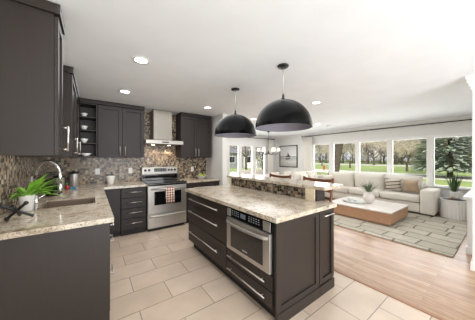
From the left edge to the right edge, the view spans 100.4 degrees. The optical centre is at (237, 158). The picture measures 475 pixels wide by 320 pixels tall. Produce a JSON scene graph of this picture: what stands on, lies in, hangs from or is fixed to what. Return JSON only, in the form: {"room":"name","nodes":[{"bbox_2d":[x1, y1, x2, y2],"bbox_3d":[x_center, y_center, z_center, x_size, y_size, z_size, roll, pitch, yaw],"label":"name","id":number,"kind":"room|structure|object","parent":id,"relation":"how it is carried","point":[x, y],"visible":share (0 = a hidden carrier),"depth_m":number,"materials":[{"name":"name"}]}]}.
{"room":"kitchen","nodes":[
{"label":"kitchen","id":0,"kind":"room"},
{"bbox_2d":[207,114,226,185],"bbox_3d":[-1.151,0.180,5.784,0.120,2.440,2.900,0,0,-36],"label":"wall","id":1,"kind":"structure","parent":0,"point":[217,164],"depth_m":4.76,"materials":[{"name":"paint"}]},
{"bbox_2d":[229,136,275,174],"bbox_3d":[-0.070,0.180,8.442,4.760,2.440,0.120,0,0,-36],"label":"wall","id":2,"kind":"structure","parent":0,"point":[255,141],"depth_m":8.98,"materials":[{"name":"paint"}]},
{"bbox_2d":[242,145,252,174],"bbox_3d":[0.407,0.105,8.789,0.640,1.350,0.060,0,0,-36],"label":"window","id":3,"kind":"structure","parent":2,"relation":"in","point":[242,145],"depth_m":8.95,"materials":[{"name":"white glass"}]},
{"bbox_3d":[0.501,-0.920,8.694,3.120,0.060,0.135,0,0,-36],"label":"curtain rod","id":4,"kind":"object","parent":2,"relation":"attached to","visible":0},
{"bbox_2d":[227,138,228,184],"bbox_3d":[-0.493,0.250,7.921,0.342,2.260,0.082,0,0,-36],"label":"curtain","id":5,"kind":"object","parent":4,"relation":"hanging from","point":[227,138],"visible":0.16,"depth_m":7.99,"materials":[{"name":"fabric"}]},
{"bbox_2d":[268,140,272,173],"bbox_3d":[1.575,0.250,9.430,0.342,2.260,0.082,0,0,-36],"label":"curtain","id":6,"kind":"object","parent":4,"relation":"hanging from","point":[270,157],"visible":0.57,"depth_m":9.43,"materials":[{"name":"fabric"}]},
{"bbox_2d":[47,0,474,136],"bbox_3d":[1.481,-1.100,3.526,8.350,0.120,9.950,0,0,-36],"label":"ceiling","id":7,"kind":"structure","parent":0,"point":[367,63],"depth_m":2.02,"materials":[{"name":"paint"}]},
{"bbox_2d":[118,89,131,93],"bbox_3d":[-1.746,-1.036,3.071,0.184,0.006,0.184,0,0,-36],"label":"recessed light","id":8,"kind":"object","parent":7,"relation":"in","point":[120,90],"visible":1,"depth_m":3.06,"materials":[{"name":"white plastic"}]},
{"bbox_2d":[131,56,149,64],"bbox_3d":[-1.019,-1.036,2.091,0.184,0.006,0.184,0,0,-36],"label":"recessed light","id":9,"kind":"object","parent":7,"relation":"in","point":[138,59],"visible":1,"depth_m":2.09,"materials":[{"name":"white plastic"}]},
{"bbox_2d":[214,88,255,137],"bbox_3d":[-0.031,-0.690,2.961,0.623,0.698,0.623,0,0,12],"label":"pendant lamp","id":10,"kind":"object","parent":7,"relation":"hanging from","point":[235,125],"visible":1,"depth_m":2.75,"materials":[{"name":"black metal"}]},
{"bbox_2d":[257,132,279,154],"bbox_3d":[1.200,-0.591,7.685,0.876,0.897,0.891,0,0,-36],"label":"chandelier","id":11,"kind":"object","parent":7,"relation":"hanging from","point":[273,149],"visible":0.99,"depth_m":7.66,"materials":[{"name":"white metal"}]},
{"bbox_2d":[255,63,312,131],"bbox_3d":[0.511,-0.690,2.217,0.623,0.698,0.623,0,0,6],"label":"pendant lamp","id":12,"kind":"object","parent":7,"relation":"hanging from","point":[281,115],"visible":1,"depth_m":2.02,"materials":[{"name":"black metal"}]},
{"bbox_2d":[110,223,438,319],"bbox_3d":[0.087,1.450,1.178,3.330,0.100,7.800,0,0,-36],"label":"floor","id":13,"kind":"structure","parent":0,"point":[160,274],"depth_m":2.05,"materials":[{"name":"tile"}]},
{"bbox_2d":[0,222,113,319],"bbox_3d":[-1.474,0.964,1.617,0.784,0.872,0.450,0,0,-36],"label":"base cabinet","id":14,"kind":"object","parent":13,"relation":"on","point":[63,274],"visible":0.79,"depth_m":1.45,"materials":[{"name":"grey wood"}]},
{"bbox_2d":[0,181,146,239],"bbox_3d":[-1.866,0.504,2.711,1.462,0.039,2.740,0,0,-36],"label":"countertop","id":15,"kind":"structure","parent":14,"relation":"on","point":[46,220],"depth_m":1.72,"materials":[{"name":"stone"}]},
{"bbox_2d":[0,201,34,220],"bbox_3d":[-1.736,0.411,1.556,0.142,0.150,0.163,0,0,14],"label":"sculpture","id":16,"kind":"object","parent":15,"relation":"on","point":[17,211],"visible":1,"depth_m":1.55,"materials":[{"name":"black metal"}]},
{"bbox_2d":[7,173,66,210],"bbox_3d":[-1.913,0.320,1.891,0.488,0.331,0.392,0,0,36],"label":"potted fern","id":17,"kind":"object","parent":15,"relation":"on","point":[24,195],"visible":0.98,"depth_m":1.83,"materials":[{"name":"green plant"}]},
{"bbox_2d":[18,194,35,210],"bbox_3d":[-1.972,0.412,1.854,0.116,0.145,0.116,0,0,-36],"label":"pot","id":18,"kind":"object","parent":17,"relation":"attached to","point":[30,198],"depth_m":1.82,"materials":[{"name":"white ceramic"}]},
{"bbox_2d":[33,160,62,202],"bbox_3d":[-2.082,0.250,2.196,0.329,0.471,0.108,0,0,0],"label":"kitchen faucet","id":19,"kind":"object","parent":15,"relation":"on","point":[60,186],"visible":0.8,"depth_m":2.16,"materials":[{"name":"silver metal"}]},
{"bbox_2d":[42,183,64,195],"bbox_3d":[-2.394,0.401,2.592,0.239,0.168,0.236,0,0,3],"label":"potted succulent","id":20,"kind":"object","parent":15,"relation":"on","point":[55,188],"visible":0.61,"depth_m":2.56,"materials":[{"name":"green plant"}]},
{"bbox_2d":[45,188,60,195],"bbox_3d":[-2.402,0.435,2.580,0.160,0.100,0.160,0,0,-36],"label":"glass pot","id":21,"kind":"object","parent":20,"relation":"on","point":[53,193],"depth_m":2.55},
{"bbox_2d":[53,175,64,186],"bbox_3d":[-2.977,0.377,3.299,0.156,0.217,0.156,0,0,-36],"label":"canister","id":22,"kind":"object","parent":15,"relation":"on","point":[54,177],"visible":0.48,"depth_m":3.23,"materials":[{"name":"metal"}]},
{"bbox_2d":[39,198,94,208],"bbox_3d":[-1.879,0.600,2.219,0.452,0.200,0.472,0,0,-36],"label":"sink","id":23,"kind":"object","parent":15,"relation":"in","point":[52,204],"visible":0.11,"depth_m":2.37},
{"bbox_2d":[69,171,78,186],"bbox_3d":[-2.871,0.351,3.476,0.146,0.267,0.146,0,0,-36],"label":"canister","id":24,"kind":"object","parent":15,"relation":"on","point":[73,176],"visible":0.96,"depth_m":3.42,"materials":[{"name":"metal"}]},
{"bbox_2d":[106,176,114,183],"bbox_3d":[-2.423,0.409,3.778,0.160,0.152,0.160,0,0,-36],"label":"flower pot","id":25,"kind":"object","parent":15,"relation":"on","point":[110,179],"visible":0.96,"depth_m":3.72,"materials":[{"name":"white ceramic"}]},
{"bbox_2d":[104,188,120,237],"bbox_3d":[-2.363,0.964,3.676,0.280,0.872,0.575,0,0,-36],"label":"base cabinet","id":26,"kind":"object","parent":13,"relation":"on","point":[113,195],"visible":0.44,"depth_m":3.48,"materials":[{"name":"wood"}]},
{"bbox_2d":[120,186,145,235],"bbox_3d":[-2.061,0.964,3.856,0.413,0.872,0.640,0,0,-36],"label":"base cabinet","id":27,"kind":"object","parent":13,"relation":"on","point":[133,199],"visible":0.94,"depth_m":3.62,"materials":[{"name":"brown wood"}]},
{"bbox_2d":[141,167,186,231],"bbox_3d":[-1.548,0.795,4.177,0.768,1.210,0.718,0,0,-36],"label":"range","id":28,"kind":"object","parent":13,"relation":"on","point":[160,214],"visible":0.95,"depth_m":3.98,"materials":[{"name":"metal"}]},
{"bbox_2d":[141,179,186,184],"bbox_3d":[-1.556,0.484,4.188,0.768,0.020,0.600,0,0,-36],"label":"cooktop","id":29,"kind":"object","parent":28,"relation":"in","point":[147,181],"depth_m":4.09,"materials":[{"name":"black glass"}]},
{"bbox_2d":[166,187,174,202],"bbox_3d":[-1.329,0.718,3.907,0.161,0.305,0.053,0,0,-36],"label":"dish towel","id":30,"kind":"object","parent":28,"relation":"hanging from","point":[170,191],"visible":1,"depth_m":3.89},
{"bbox_2d":[185,181,218,222],"bbox_3d":[-0.927,0.964,4.684,0.795,0.872,0.640,0,0,-36],"label":"base cabinet","id":31,"kind":"object","parent":13,"relation":"on","point":[210,183],"visible":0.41,"depth_m":4.31,"materials":[{"name":"brown wood"}]},
{"bbox_2d":[180,177,219,182],"bbox_3d":[-0.935,0.504,4.691,0.810,0.039,0.640,0,0,-36],"label":"countertop","id":32,"kind":"structure","parent":31,"relation":"on","point":[205,179],"depth_m":4.57,"materials":[{"name":"stone"}]},
{"bbox_2d":[188,193,231,279],"bbox_3d":[-0.134,0.964,2.902,0.855,0.872,1.103,0,0,-36],"label":"base cabinet","id":33,"kind":"object","parent":13,"relation":"on","point":[207,230],"visible":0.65,"depth_m":2.55,"materials":[{"name":"brown wood"}]},
{"bbox_2d":[185,185,336,223],"bbox_3d":[0.119,0.504,2.662,0.950,0.039,1.960,0,0,-36],"label":"countertop","id":34,"kind":"structure","parent":33,"relation":"on","point":[272,207],"depth_m":2.18,"materials":[{"name":"stone"}]},
{"bbox_2d":[226,212,319,319],"bbox_3d":[0.340,0.964,2.100,0.675,0.872,0.746,0,0,-36],"label":"base cabinet","id":35,"kind":"object","parent":13,"relation":"on","point":[293,285],"visible":0.76,"depth_m":1.81,"materials":[{"name":"brown wood"}]},
{"bbox_2d":[226,207,272,274],"bbox_3d":[0.270,0.756,2.068,0.605,0.448,0.662,0,0,-36],"label":"oven","id":36,"kind":"object","parent":35,"relation":"in","point":[249,236],"visible":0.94,"depth_m":1.84,"materials":[{"name":"silver metal"}]},
{"bbox_2d":[229,178,324,201],"bbox_3d":[0.433,0.875,3.003,0.180,1.049,1.780,0,0,-36],"label":"wall","id":37,"kind":"structure","parent":13,"relation":"on","point":[297,192],"depth_m":2.64,"materials":[{"name":"tile"}]},
{"bbox_2d":[227,174,342,190],"bbox_3d":[0.535,0.331,3.046,0.405,0.038,1.950,0,0,-36],"label":"countertop","id":38,"kind":"structure","parent":37,"relation":"on","point":[323,186],"depth_m":2.65,"materials":[{"name":"stone"}]},
{"bbox_2d":[319,208,334,296],"bbox_3d":[0.738,0.964,2.368,0.280,0.872,0.781,0,0,-36],"label":"base cabinet","id":39,"kind":"object","parent":13,"relation":"on","point":[326,217],"visible":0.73,"depth_m":2.10,"materials":[{"name":"brown wood"}]},
{"bbox_2d":[334,268,446,319],"bbox_3d":[1.714,1.446,1.808,0.040,0.108,6.900,0,0,-36],"label":"trim","id":40,"kind":"structure","parent":13,"relation":"on","point":[336,270],"depth_m":2.00,"materials":[{"name":"brown wood"}]},
{"bbox_2d":[276,117,471,198],"bbox_3d":[3.964,0.180,7.053,0.120,2.440,7.120,0,0,-36],"label":"wall","id":41,"kind":"structure","parent":0,"point":[459,126],"depth_m":6.06,"materials":[{"name":"paint"}]},
{"bbox_2d":[279,145,297,167],"bbox_3d":[2.338,-0.100,9.146,0.036,1.000,1.020,0,0,-36],"label":"framed picture","id":42,"kind":"object","parent":41,"relation":"attached to","point":[288,155],"visible":1,"depth_m":9.13,"materials":[{"name":"black metal"}]},
{"bbox_2d":[333,142,354,170],"bbox_3d":[3.870,0.075,7.182,0.060,1.290,0.800,0,0,-36],"label":"window","id":43,"kind":"structure","parent":41,"relation":"in","point":[348,142],"depth_m":7.47,"materials":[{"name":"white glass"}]},
{"bbox_2d":[359,140,386,172],"bbox_3d":[4.407,0.075,6.447,0.060,1.290,0.820,0,0,-36],"label":"window","id":44,"kind":"structure","parent":41,"relation":"in","point":[380,140],"depth_m":6.75,"materials":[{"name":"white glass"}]},
{"bbox_2d":[275,115,471,137],"bbox_3d":[3.931,-1.015,6.954,0.050,0.050,7.000,0,0,-36],"label":"crown molding","id":45,"kind":"structure","parent":41,"relation":"attached to","point":[464,116],"depth_m":5.97,"materials":[{"name":"wood"}]},
{"bbox_2d":[302,119,471,137],"bbox_3d":[4.223,-0.920,6.474,0.135,0.060,4.940,0,0,-36],"label":"curtain rod","id":46,"kind":"object","parent":41,"relation":"attached to","point":[465,119],"visible":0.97,"depth_m":5.79,"materials":[{"name":"brown metal"}]},
{"bbox_2d":[303,137,311,170],"bbox_3d":[2.907,0.250,8.211,0.082,2.260,0.442,0,0,-36],"label":"curtain","id":47,"kind":"object","parent":46,"relation":"hanging from","point":[307,141],"visible":0.59,"depth_m":8.21,"materials":[{"name":"fabric"}]},
{"bbox_2d":[312,132,471,170],"bbox_3d":[4.382,0.050,6.442,0.105,1.340,4.400,0,0,-36],"label":"window frame","id":48,"kind":"structure","parent":41,"relation":"in","point":[316,144],"depth_m":6.13,"materials":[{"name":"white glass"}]},
{"bbox_2d":[392,138,426,184],"bbox_3d":[4.943,0.075,5.712,0.060,1.290,0.800,0,0,-36],"label":"window","id":49,"kind":"structure","parent":41,"relation":"in","point":[411,138],"depth_m":6.01,"materials":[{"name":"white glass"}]},
{"bbox_2d":[426,185,470,189],"bbox_3d":[4.328,0.738,6.402,0.060,0.035,4.400,0,0,-36],"label":"window sill","id":50,"kind":"structure","parent":41,"relation":"attached to","point":[426,185],"depth_m":5.08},
{"bbox_2d":[433,135,471,188],"bbox_3d":[5.447,0.075,5.021,0.060,1.290,0.690,0,0,-36],"label":"window","id":51,"kind":"structure","parent":41,"relation":"in","point":[459,135],"depth_m":5.28,"materials":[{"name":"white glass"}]},
{"bbox_2d":[325,197,474,319],"bbox_3d":[2.842,1.450,4.519,4.980,0.100,9.950,0,0,-36],"label":"floor","id":52,"kind":"structure","parent":0,"point":[441,285],"depth_m":2.45,"materials":[{"name":"brown wood"}]},
{"bbox_2d":[242,170,250,174],"bbox_3d":[0.524,0.942,8.018,0.460,0.915,0.534,0,0,-36],"label":"dining chair","id":53,"kind":"object","parent":52,"relation":"on","point":[248,172],"visible":0.13,"depth_m":8.18,"materials":[{"name":"fabric"}]},
{"bbox_2d":[255,170,262,174],"bbox_3d":[1.090,0.942,8.430,0.460,0.915,0.534,0,0,-36],"label":"dining chair","id":54,"kind":"object","parent":52,"relation":"on","point":[257,172],"visible":0.16,"depth_m":8.55,"materials":[{"name":"fabric"}]},
{"bbox_2d":[269,173,290,178],"bbox_3d":[0.624,0.845,3.575,0.495,1.114,0.526,0,0,-36],"label":"bar stool","id":55,"kind":"object","parent":52,"relation":"on","point":[270,174],"visible":0.21,"depth_m":3.72,"materials":[{"name":"brown wood"}]},
{"bbox_2d":[283,171,291,178],"bbox_3d":[1.735,0.942,7.546,0.460,0.915,0.534,0,0,-36],"label":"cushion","id":56,"kind":"object","parent":52,"relation":"on","point":[288,173],"visible":0.15,"depth_m":7.32,"materials":[{"name":"fabric"}]},
{"bbox_2d":[303,176,333,201],"bbox_3d":[1.078,0.845,2.953,0.495,1.114,0.526,0,0,-36],"label":"bar stool","id":57,"kind":"object","parent":52,"relation":"on","point":[304,177],"visible":0.21,"depth_m":2.96,"materials":[{"name":"brown wood"}]},
{"bbox_2d":[334,212,466,256],"bbox_3d":[3.221,1.389,4.678,2.520,0.022,2.840,0,0,-36],"label":"area rug","id":58,"kind":"object","parent":52,"relation":"on","point":[440,235],"visible":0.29,"depth_m":3.79,"materials":[{"name":"fabric"}]},
{"bbox_2d":[291,171,440,216],"bbox_3d":[3.402,0.916,5.974,1.820,0.922,3.600,0,0,-36],"label":"sectional sofa","id":59,"kind":"object","parent":58,"relation":"on","point":[427,202],"visible":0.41,"depth_m":5.51,"materials":[{"name":"fabric"}]},
{"bbox_2d":[293,171,305,179],"bbox_3d":[2.230,0.700,7.037,0.660,0.470,0.272,0,0,-36],"label":"cushion","id":60,"kind":"object","parent":59,"relation":"on","point":[296,176],"depth_m":6.86,"materials":[{"name":"fabric"}]},
{"bbox_2d":[305,171,317,178],"bbox_3d":[2.775,0.700,7.435,0.650,0.470,0.272,0,0,-36],"label":"cushion","id":61,"kind":"object","parent":59,"relation":"on","point":[309,172],"depth_m":7.38,"materials":[{"name":"fabric"}]},
{"bbox_2d":[307,173,316,181],"bbox_3d":[2.672,0.710,7.026,0.420,0.384,0.216,0,0,-36],"label":"throw pillow","id":62,"kind":"object","parent":59,"relation":"on","point":[313,174],"visible":0.48,"depth_m":6.96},
{"bbox_2d":[321,174,334,182],"bbox_3d":[3.109,0.720,6.800,0.420,0.378,0.222,0,0,28],"label":"throw pillow","id":63,"kind":"object","parent":59,"relation":"on","point":[323,176],"visible":0.48,"depth_m":6.72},
{"bbox_2d":[329,171,354,186],"bbox_3d":[3.570,0.700,6.796,0.292,0.489,0.830,0,0,-36],"label":"cushion","id":64,"kind":"object","parent":59,"relation":"on","point":[345,178],"depth_m":6.60,"materials":[{"name":"fabric"}]},
{"bbox_2d":[333,185,353,192],"bbox_3d":[3.422,1.004,6.684,0.570,0.188,0.824,0,0,-36],"label":"seat cushion","id":65,"kind":"object","parent":59,"relation":"on","point":[345,189],"depth_m":6.38,"materials":[{"name":"fabric"}]},
{"bbox_2d":[348,187,384,196],"bbox_3d":[3.915,1.004,6.010,0.570,0.188,0.834,0,0,-36],"label":"seat cushion","id":66,"kind":"object","parent":59,"relation":"on","point":[352,191],"depth_m":5.92,"materials":[{"name":"fabric"}]},
{"bbox_2d":[354,173,384,189],"bbox_3d":[4.062,0.700,6.122,0.292,0.489,0.840,0,0,-36],"label":"cushion","id":67,"kind":"object","parent":59,"relation":"on","point":[379,179],"depth_m":5.98,"materials":[{"name":"fabric"}]},
{"bbox_2d":[384,178,401,190],"bbox_3d":[4.261,0.710,5.425,0.211,0.365,0.400,0,0,-45],"label":"throw pillow","id":68,"kind":"object","parent":59,"relation":"on","point":[391,184],"visible":1,"depth_m":5.36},
{"bbox_2d":[380,190,419,202],"bbox_3d":[4.408,1.004,5.333,0.570,0.188,0.829,0,0,-36],"label":"seat cushion","id":69,"kind":"object","parent":59,"relation":"on","point":[403,196],"depth_m":5.18,"materials":[{"name":"fabric"}]},
{"bbox_2d":[384,174,423,193],"bbox_3d":[4.556,0.700,5.445,0.292,0.489,0.835,0,0,-36],"label":"cushion","id":70,"kind":"object","parent":59,"relation":"on","point":[413,178],"depth_m":5.33,"materials":[{"name":"fabric"}]},
{"bbox_2d":[402,179,419,192],"bbox_3d":[4.475,0.710,5.098,0.200,0.352,0.380,0,0,-22],"label":"throw pillow","id":71,"kind":"object","parent":59,"relation":"on","point":[412,186],"visible":0.98,"depth_m":5.03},
{"bbox_2d":[328,196,408,225],"bbox_3d":[3.162,1.233,4.845,1.220,0.290,1.340,0,0,-36],"label":"coffee table","id":72,"kind":"object","parent":58,"relation":"on","point":[386,213],"visible":0.77,"depth_m":4.45,"materials":[{"name":"brown wood"}]},
{"bbox_2d":[342,198,364,203],"bbox_3d":[2.873,1.063,4.919,0.280,0.050,0.520,0,0,-36],"label":"glass tray","id":73,"kind":"object","parent":72,"relation":"on","point":[343,199],"visible":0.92,"depth_m":4.88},
{"bbox_2d":[358,181,378,203],"bbox_3d":[3.217,0.800,4.866,0.474,0.576,0.532,0,0,-36],"label":"vase","id":74,"kind":"object","parent":72,"relation":"on","point":[368,196],"visible":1,"depth_m":4.78,"materials":[{"name":"ceramic"}]},
{"bbox_2d":[440,197,466,220],"bbox_3d":[5.057,1.163,4.606,0.490,0.430,0.490,0,0,-36],"label":"end table","id":75,"kind":"object","parent":52,"relation":"on","point":[450,209],"visible":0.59,"depth_m":4.47,"materials":[{"name":"wood"}]},
{"bbox_2d":[441,197,465,200],"bbox_3d":[4.970,0.937,4.556,0.240,0.020,0.400,0,0,-36],"label":"serving tray","id":76,"kind":"object","parent":75,"relation":"on","point":[455,199],"visible":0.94,"depth_m":4.54,"materials":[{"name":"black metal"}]},
{"bbox_2d":[446,174,462,198],"bbox_3d":[5.133,0.646,4.678,0.315,0.601,0.253,0,0,18],"label":"potted plant","id":77,"kind":"object","parent":75,"relation":"on","point":[453,185],"visible":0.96,"depth_m":4.65,"materials":[{"name":"green plant"}]},
{"bbox_2d":[463,189,471,247],"bbox_3d":[4.176,0.980,3.184,1.700,0.840,0.580,0,0,-36],"label":"wall","id":78,"kind":"structure","parent":0,"point":[468,196],"depth_m":2.90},
{"bbox_2d":[466,245,471,254],"bbox_3d":[4.195,1.350,3.188,1.665,0.100,0.544,0,0,-36],"label":"baseboard","id":79,"kind":"structure","parent":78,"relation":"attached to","point":[468,249],"depth_m":2.90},
{"bbox_2d":[465,74,474,270],"bbox_3d":[3.071,0.180,2.458,0.290,2.440,0.300,0,0,-36],"label":"trim column","id":80,"kind":"structure","parent":0,"point":[470,79],"depth_m":2.47,"materials":[{"name":"paint"}]},
{"bbox_3d":[-2.029,0.180,4.382,3.192,2.440,0.128,0,0,-36],"label":"wall","id":81,"kind":"structure","parent":0,"visible":0},
{"bbox_2d":[47,111,206,186],"bbox_3d":[-2.040,-0.273,4.288,3.040,1.515,0.012,0,0,-36],"label":"wall","id":82,"kind":"structure","parent":81,"relation":"attached to","point":[154,155],"depth_m":4.13,"materials":[{"name":"tile"}]},
{"bbox_2d":[79,98,97,156],"bbox_3d":[-2.699,-0.527,3.574,0.278,1.015,0.355,0,0,-36],"label":"open shelf unit","id":83,"kind":"object","parent":82,"relation":"attached to","point":[89,106],"visible":0.94,"depth_m":3.66,"materials":[{"name":"wood"}]},
{"bbox_2d":[98,100,144,157],"bbox_3d":[-2.269,-0.527,3.877,0.765,1.015,0.371,0,0,-36],"label":"upper cabinet","id":84,"kind":"object","parent":82,"relation":"attached to","point":[120,126],"visible":0.94,"depth_m":3.74,"materials":[{"name":"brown wood"}]},
{"bbox_2d":[144,109,182,145],"bbox_3d":[-1.623,-0.659,4.276,0.750,0.741,0.489,0,0,-36],"label":"range hood","id":85,"kind":"object","parent":82,"relation":"attached to","point":[160,120],"visible":0.88,"depth_m":4.21,"materials":[{"name":"metal"}]},
{"bbox_2d":[176,112,211,157],"bbox_3d":[-1.042,-0.527,4.773,0.775,1.015,0.371,0,0,-36],"label":"upper cabinet","id":86,"kind":"object","parent":82,"relation":"attached to","point":[194,130],"visible":1,"depth_m":4.62,"materials":[{"name":"brown wood"}]},
{"bbox_3d":[-1.103,0.180,0.297,0.128,2.440,7.780,0,0,-36],"label":"wall","id":87,"kind":"structure","parent":0,"visible":0},
{"bbox_2d":[0,156,46,214],"bbox_3d":[-1.836,0.193,1.421,0.012,0.585,4.860,0,0,-36],"label":"wall","id":88,"kind":"structure","parent":87,"relation":"attached to","point":[15,172],"depth_m":2.02,"materials":[{"name":"tile"}]},
{"bbox_2d":[0,0,68,155],"bbox_3d":[-1.447,-0.527,1.321,0.489,1.015,0.280,0,0,-36],"label":"upper cabinet","id":89,"kind":"object","parent":87,"relation":"attached to","point":[32,32],"visible":1,"depth_m":1.26,"materials":[{"name":"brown wood"}]},
{"bbox_2d":[15,65,77,156],"bbox_3d":[-2.240,-0.527,2.407,0.489,1.015,0.710,0,0,-36],"label":"upper cabinet","id":90,"kind":"object","parent":87,"relation":"attached to","point":[70,86],"visible":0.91,"depth_m":2.24,"materials":[{"name":"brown wood"}]},
{"bbox_2d":[76,87,80,156],"bbox_3d":[-2.645,-0.527,2.962,0.489,1.015,0.696,0,0,-36],"label":"upper cabinet","id":91,"kind":"object","parent":87,"relation":"attached to","point":[77,91],"visible":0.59,"depth_m":3.10,"materials":[{"name":"brown wood"}]},
{"label":"outside","id":92,"kind":"structure","parent":0,"visible":0},
{"bbox_3d":[2.196,1.835,25.744,15.900,0.030,5.000,0,0,-36],"label":"driveway","id":93,"kind":"object","parent":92,"visible":0},
{"bbox_2d":[232,146,250,169],"bbox_3d":[1.484,-2.036,25.331,7.424,7.772,7.941,0,0,45],"label":"bare tree","id":94,"kind":"object","parent":93,"relation":"on","point":[247,154],"visible":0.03,"depth_m":24.87,"materials":[{"name":"plant"}]},
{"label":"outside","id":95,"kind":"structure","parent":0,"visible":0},
{"bbox_2d":[230,160,471,186],"bbox_3d":[31.872,1.950,66.590,250.000,0.200,310.000,0,0,-36],"label":"lawn","id":96,"kind":"structure","parent":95,"point":[396,169],"depth_m":30.53,"materials":[{"name":"green plant"}]},
{"bbox_2d":[230,145,261,167],"bbox_3d":[-3.266,-0.880,40.946,14.800,5.460,9.000,0,0,-10],"label":"house","id":97,"kind":"structure","parent":96,"relation":"on","point":[233,156],"depth_m":37.69,"materials":[{"name":"grey"}]},
{"bbox_2d":[231,145,263,173],"bbox_3d":[2.700,-0.941,22.471,6.433,5.583,7.652,0,0,-30],"label":"bare tree","id":98,"kind":"object","parent":96,"relation":"on","point":[259,156],"visible":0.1,"depth_m":21.45,"materials":[{"name":"plant"}]},
{"bbox_2d":[315,145,325,161],"bbox_3d":[39.891,-3.313,96.348,8.113,10.325,8.195,0,0,-7],"label":"evergreen tree","id":99,"kind":"object","parent":96,"relation":"on","point":[317,159],"visible":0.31,"depth_m":96.15,"materials":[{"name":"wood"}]},
{"bbox_2d":[315,147,328,165],"bbox_3d":[20.848,-0.578,48.821,5.906,4.856,7.025,0,0,7],"label":"bare tree","id":100,"kind":"object","parent":96,"relation":"on","point":[327,149],"visible":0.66,"depth_m":49.03,"materials":[{"name":"plant"}]},
{"bbox_2d":[320,143,353,158],"bbox_3d":[37.440,-2.467,74.940,10.740,8.634,12.775,0,0,9],"label":"bare tree","id":101,"kind":"object","parent":96,"relation":"on","point":[343,143],"visible":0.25,"depth_m":73.54,"materials":[{"name":"plant"}]},
{"bbox_2d":[328,143,354,174],"bbox_3d":[11.183,-4.823,21.521,17.384,13.529,16.567,0,0,-36],"label":"oak tree","id":102,"kind":"object","parent":96,"relation":"on","point":[338,147],"visible":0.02,"depth_m":20.04,"materials":[{"name":"brown plant"}]},
{"bbox_2d":[341,145,368,167],"bbox_3d":[21.241,-0.507,38.284,7.121,4.714,5.987,0,0,3],"label":"bare tree","id":103,"kind":"object","parent":96,"relation":"on","point":[352,147],"visible":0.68,"depth_m":37.58,"materials":[{"name":"plant"}]},
{"bbox_2d":[345,142,382,163],"bbox_3d":[45.070,-4.514,70.164,12.426,12.728,13.477,0,0,-20],"label":"bare tree","id":104,"kind":"object","parent":96,"relation":"on","point":[360,142],"visible":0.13,"depth_m":68.73,"materials":[{"name":"plant"}]},
{"bbox_2d":[360,147,376,162],"bbox_3d":[54.119,-2.696,81.738,7.439,9.092,7.364,0,0,12],"label":"evergreen tree","id":105,"kind":"object","parent":96,"relation":"on","point":[370,157],"visible":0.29,"depth_m":81.72,"materials":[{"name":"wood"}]},
{"bbox_2d":[354,142,386,156],"bbox_3d":[44.850,-3.451,66.646,11.097,10.601,10.231,0,0,-17],"label":"bare tree","id":106,"kind":"object","parent":96,"relation":"on","point":[372,153],"visible":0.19,"depth_m":67.02,"materials":[{"name":"plant"}]},
{"bbox_2d":[375,144,393,162],"bbox_3d":[57.239,-3.321,77.203,7.774,10.343,7.853,0,0,43],"label":"evergreen tree","id":107,"kind":"object","parent":96,"relation":"on","point":[376,160],"visible":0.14,"depth_m":77.91,"materials":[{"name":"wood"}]},
{"bbox_2d":[371,141,399,163],"bbox_3d":[50.649,-2.776,68.334,11.065,9.252,14.603,0,0,19],"label":"bare tree","id":108,"kind":"object","parent":96,"relation":"on","point":[376,141],"visible":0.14,"depth_m":68.18,"materials":[{"name":"plant"}]},
{"bbox_2d":[373,146,406,158],"bbox_3d":[47.838,-1.310,61.507,8.332,6.320,10.997,0,0,-14],"label":"bare tree","id":109,"kind":"object","parent":96,"relation":"on","point":[379,146],"visible":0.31,"depth_m":62.35,"materials":[{"name":"plant"}]},
{"bbox_2d":[369,139,416,164],"bbox_3d":[47.836,-3.823,60.627,12.251,11.346,13.288,0,0,-8],"label":"bare tree","id":110,"kind":"object","parent":96,"relation":"on","point":[396,163],"visible":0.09,"depth_m":59.22,"materials":[{"name":"plant"}]},
{"bbox_2d":[382,140,417,164],"bbox_3d":[50.664,-2.046,60.561,10.539,7.792,13.909,0,0,-2],"label":"bare tree","id":111,"kind":"object","parent":96,"relation":"on","point":[394,140],"visible":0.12,"depth_m":60.34,"materials":[{"name":"plant"}]},
{"bbox_2d":[377,140,443,171],"bbox_3d":[23.798,-0.452,27.703,6.266,4.604,7.453,0,0,19],"label":"bare tree","id":112,"kind":"object","parent":96,"relation":"on","point":[384,147],"visible":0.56,"depth_m":28.05,"materials":[{"name":"plant"}]},
{"bbox_2d":[394,140,441,161],"bbox_3d":[31.800,-0.768,35.114,5.968,5.236,7.098,0,0,8],"label":"bare tree","id":113,"kind":"object","parent":96,"relation":"on","point":[403,148],"visible":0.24,"depth_m":35.10,"materials":[{"name":"plant"}]},
{"bbox_2d":[453,138,471,168],"bbox_3d":[35.718,-0.930,25.696,9.000,5.560,9.800,0,0,-36],"label":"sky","id":114,"kind":"structure","parent":96,"relation":"on","point":[456,138],"depth_m":26.70,"materials":[{"name":"grey"}]},
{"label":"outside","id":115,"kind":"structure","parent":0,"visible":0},
{"bbox_2d":[257,166,471,181],"bbox_3d":[28.311,1.835,8.281,6.500,0.030,200.000,0,0,-36],"label":"sidewalk","id":116,"kind":"structure","parent":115,"point":[438,177],"depth_m":22.52,"materials":[{"name":"concrete"}]},
{"bbox_2d":[408,136,471,176],"bbox_3d":[20.677,-3.405,19.148,6.832,10.510,6.517,0,0,-45],"label":"spruce tree","id":117,"kind":"object","parent":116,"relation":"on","point":[447,162],"visible":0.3,"depth_m":18.62,"materials":[{"name":"plant"}]},
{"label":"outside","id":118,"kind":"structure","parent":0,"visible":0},
{"bbox_2d":[315,163,454,167],"bbox_3d":[31.468,1.835,66.295,13.000,0.030,290.000,0,0,-36],"label":"street","id":119,"kind":"structure","parent":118,"point":[315,163],"depth_m":60.06,"materials":[{"name":"asphalt"}]},
{"bbox_2d":[349,140,405,164],"bbox_3d":[37.502,-1.908,53.333,10.277,7.516,12.224,0,0,-30],"label":"bare tree","id":120,"kind":"object","parent":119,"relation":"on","point":[379,144],"visible":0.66,"depth_m":53.97,"materials":[{"name":"plant"}]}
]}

